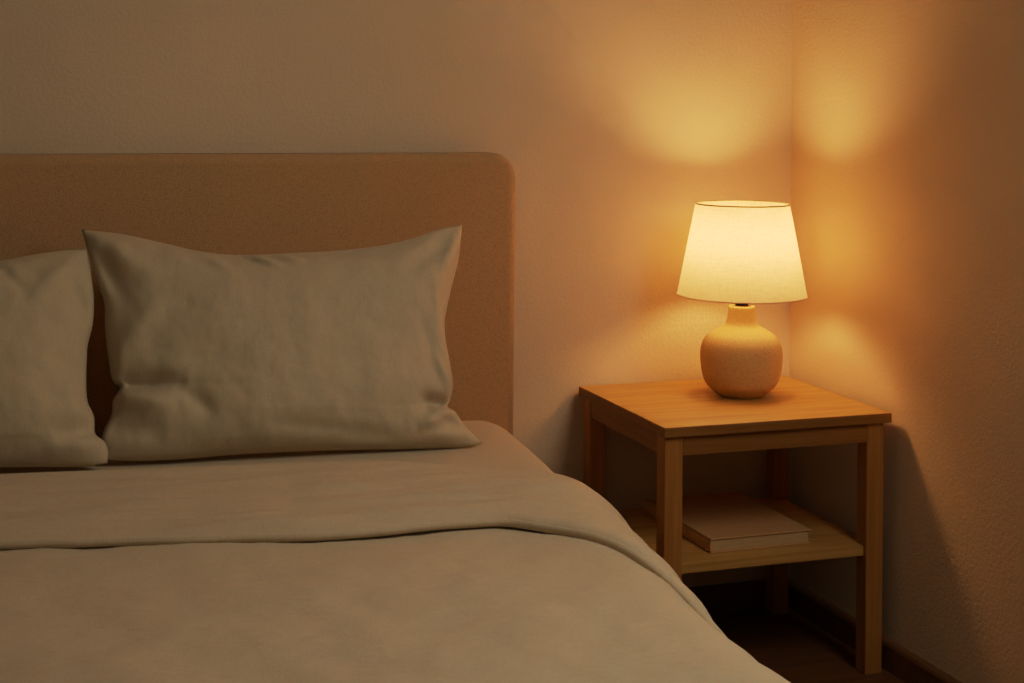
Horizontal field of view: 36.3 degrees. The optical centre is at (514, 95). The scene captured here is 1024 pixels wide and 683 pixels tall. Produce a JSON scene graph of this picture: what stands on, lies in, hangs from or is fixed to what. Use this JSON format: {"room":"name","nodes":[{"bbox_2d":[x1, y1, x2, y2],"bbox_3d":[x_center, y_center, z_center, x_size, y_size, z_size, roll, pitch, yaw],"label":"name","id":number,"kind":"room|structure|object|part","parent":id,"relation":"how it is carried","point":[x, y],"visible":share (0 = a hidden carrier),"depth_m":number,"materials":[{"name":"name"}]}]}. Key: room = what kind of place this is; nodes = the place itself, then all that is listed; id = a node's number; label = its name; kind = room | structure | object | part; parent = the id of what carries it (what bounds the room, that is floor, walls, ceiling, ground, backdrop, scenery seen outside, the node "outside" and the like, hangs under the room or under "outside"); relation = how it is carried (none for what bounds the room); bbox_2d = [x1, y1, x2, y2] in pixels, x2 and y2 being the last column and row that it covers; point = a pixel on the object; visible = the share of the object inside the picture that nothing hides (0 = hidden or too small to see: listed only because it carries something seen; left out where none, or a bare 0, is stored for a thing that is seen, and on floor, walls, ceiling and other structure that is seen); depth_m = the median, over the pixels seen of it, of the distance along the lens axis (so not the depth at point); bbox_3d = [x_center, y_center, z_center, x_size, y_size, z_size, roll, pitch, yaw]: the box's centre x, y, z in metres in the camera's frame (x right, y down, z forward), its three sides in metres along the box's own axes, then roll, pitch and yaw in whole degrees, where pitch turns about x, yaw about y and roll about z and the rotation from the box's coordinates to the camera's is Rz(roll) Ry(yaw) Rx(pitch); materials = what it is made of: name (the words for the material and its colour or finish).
{"room":"bedroom","nodes":[
{"label":"bedroom","id":0,"kind":"room"},
{"bbox_2d":[0,0,792,586],"bbox_3d":[-1.285,-0.076,3.143,4.320,2.650,0.120,1,0,-19],"label":"wall","id":1,"kind":"structure","parent":0,"point":[612,119],"depth_m":3.54,"materials":[{"name":"paint"}]},
{"bbox_2d":[687,579,765,613],"bbox_3d":[-1.331,1.167,3.060,4.200,0.062,0.014,1,0,-19],"label":"baseboard","id":2,"kind":"structure","parent":1,"relation":"attached to","point":[745,595],"depth_m":3.68,"materials":[{"name":"brown wood"}]},
{"bbox_2d":[709,607,904,682],"bbox_3d":[-0.596,1.230,0.888,4.200,0.050,4.600,1,0,-19],"label":"floor","id":3,"kind":"structure","parent":0,"point":[790,645],"depth_m":3.44,"materials":[{"name":"brown wood"}]},
{"bbox_2d":[0,152,514,437],"bbox_3d":[-0.524,0.664,2.220,1.753,1.083,2.078,1,0,-18],"label":"headboard","id":4,"kind":"object","parent":3,"relation":"on","point":[218,203],"visible":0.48,"depth_m":3.27,"materials":[{"name":"brown fabric"}]},
{"bbox_2d":[0,420,552,473],"bbox_3d":[-0.512,0.813,2.185,1.708,0.255,1.988,1,0,-17],"label":"mattress","id":5,"kind":"object","parent":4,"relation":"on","point":[498,449],"visible":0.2,"depth_m":2.97,"materials":[{"name":"fabric"}]},
{"bbox_2d":[0,249,108,466],"bbox_3d":[-1.084,0.473,2.830,0.665,0.392,0.263,1,0,-19],"label":"pillow","id":6,"kind":"object","parent":5,"relation":"on","point":[47,419],"visible":1,"depth_m":2.83,"materials":[{"name":"fabric"}]},
{"bbox_2d":[82,225,481,460],"bbox_3d":[-0.443,0.474,3.023,0.762,0.419,0.241,1,0,-16],"label":"pillow","id":7,"kind":"object","parent":5,"relation":"on","point":[210,354],"visible":1,"depth_m":2.96,"materials":[{"name":"fabric"}]},
{"bbox_2d":[0,460,790,682],"bbox_3d":[-0.473,0.890,1.997,1.804,0.487,1.676,1,0,-17],"label":"duvet","id":8,"kind":"object","parent":5,"relation":"on","point":[348,571],"visible":1,"depth_m":2.29,"materials":[{"name":"fabric"}]},
{"bbox_2d":[579,375,891,674],"bbox_3d":[0.468,0.939,3.418,0.524,0.550,0.469,1,0,-19],"label":"bedside table","id":9,"kind":"object","parent":3,"relation":"on","point":[675,420],"visible":0.84,"depth_m":3.28,"materials":[{"name":"brown wood"}]},
{"bbox_3d":[0.181,0.947,3.526,0.040,0.529,0.040,1,0,-19],"label":"leg","id":10,"kind":"part","parent":9,"relation":"part of","materials":[{"name":"brown wood"}]},
{"bbox_3d":[0.312,0.949,3.148,0.040,0.529,0.040,1,0,-19],"label":"leg","id":11,"kind":"part","parent":9,"relation":"part of","materials":[{"name":"brown wood"}]},
{"bbox_2d":[643,492,810,552],"bbox_3d":[0.460,0.930,3.415,0.238,0.030,0.330,1,0,-20],"label":"book","id":12,"kind":"object","parent":9,"relation":"on","point":[729,521],"visible":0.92,"depth_m":3.33,"materials":[{"name":"paper"}]},
{"bbox_2d":[617,498,862,573],"bbox_3d":[0.469,0.956,3.414,0.480,0.021,0.416,1,0,-19],"label":"shelf","id":13,"kind":"object","parent":9,"relation":"attached to","point":[828,540],"depth_m":3.27,"materials":[{"name":"brown wood"}]},
{"bbox_2d":[676,200,807,398],"bbox_3d":[0.504,0.452,3.460,0.288,0.426,0.288,1,0,-24],"label":"table lamp","id":14,"kind":"object","parent":9,"relation":"on","point":[743,253],"visible":1,"depth_m":3.38,"materials":[{"name":"fabric"}]},
{"bbox_2d":[735,304,747,306],"bbox_3d":[0.504,0.453,3.460,0.033,0.092,0.033,1,0,-19],"label":"socket","id":15,"kind":"object","parent":14,"relation":"attached to","point":[736,305],"depth_m":3.45,"materials":[{"name":"metal"}]},
{"bbox_3d":[0.505,0.341,3.460,0.286,0.202,0.286,1,0,-19],"label":"lamp shade","id":16,"kind":"part","parent":14,"relation":"part of","materials":[{"name":"fabric"}]},
{"bbox_3d":[0.620,0.951,3.677,0.040,0.529,0.040,1,0,-19],"label":"leg","id":17,"kind":"part","parent":9,"relation":"part of","materials":[{"name":"brown wood"}]},
{"bbox_3d":[0.751,0.952,3.300,0.040,0.529,0.040,1,0,-19],"label":"leg","id":18,"kind":"part","parent":9,"relation":"part of","materials":[{"name":"brown wood"}]},
{"bbox_2d":[788,0,1023,682],"bbox_3d":[1.445,-0.052,1.629,0.120,2.650,4.700,1,0,-19],"label":"wall","id":19,"kind":"structure","parent":0,"point":[907,161],"depth_m":3.21,"materials":[{"name":"paint"}]},
{"bbox_2d":[788,578,961,682],"bbox_3d":[1.387,1.192,1.560,0.014,0.062,4.600,1,0,-19],"label":"baseboard","id":20,"kind":"structure","parent":19,"relation":"attached to","point":[897,660],"depth_m":3.44,"materials":[{"name":"brown wood"}]}
]}

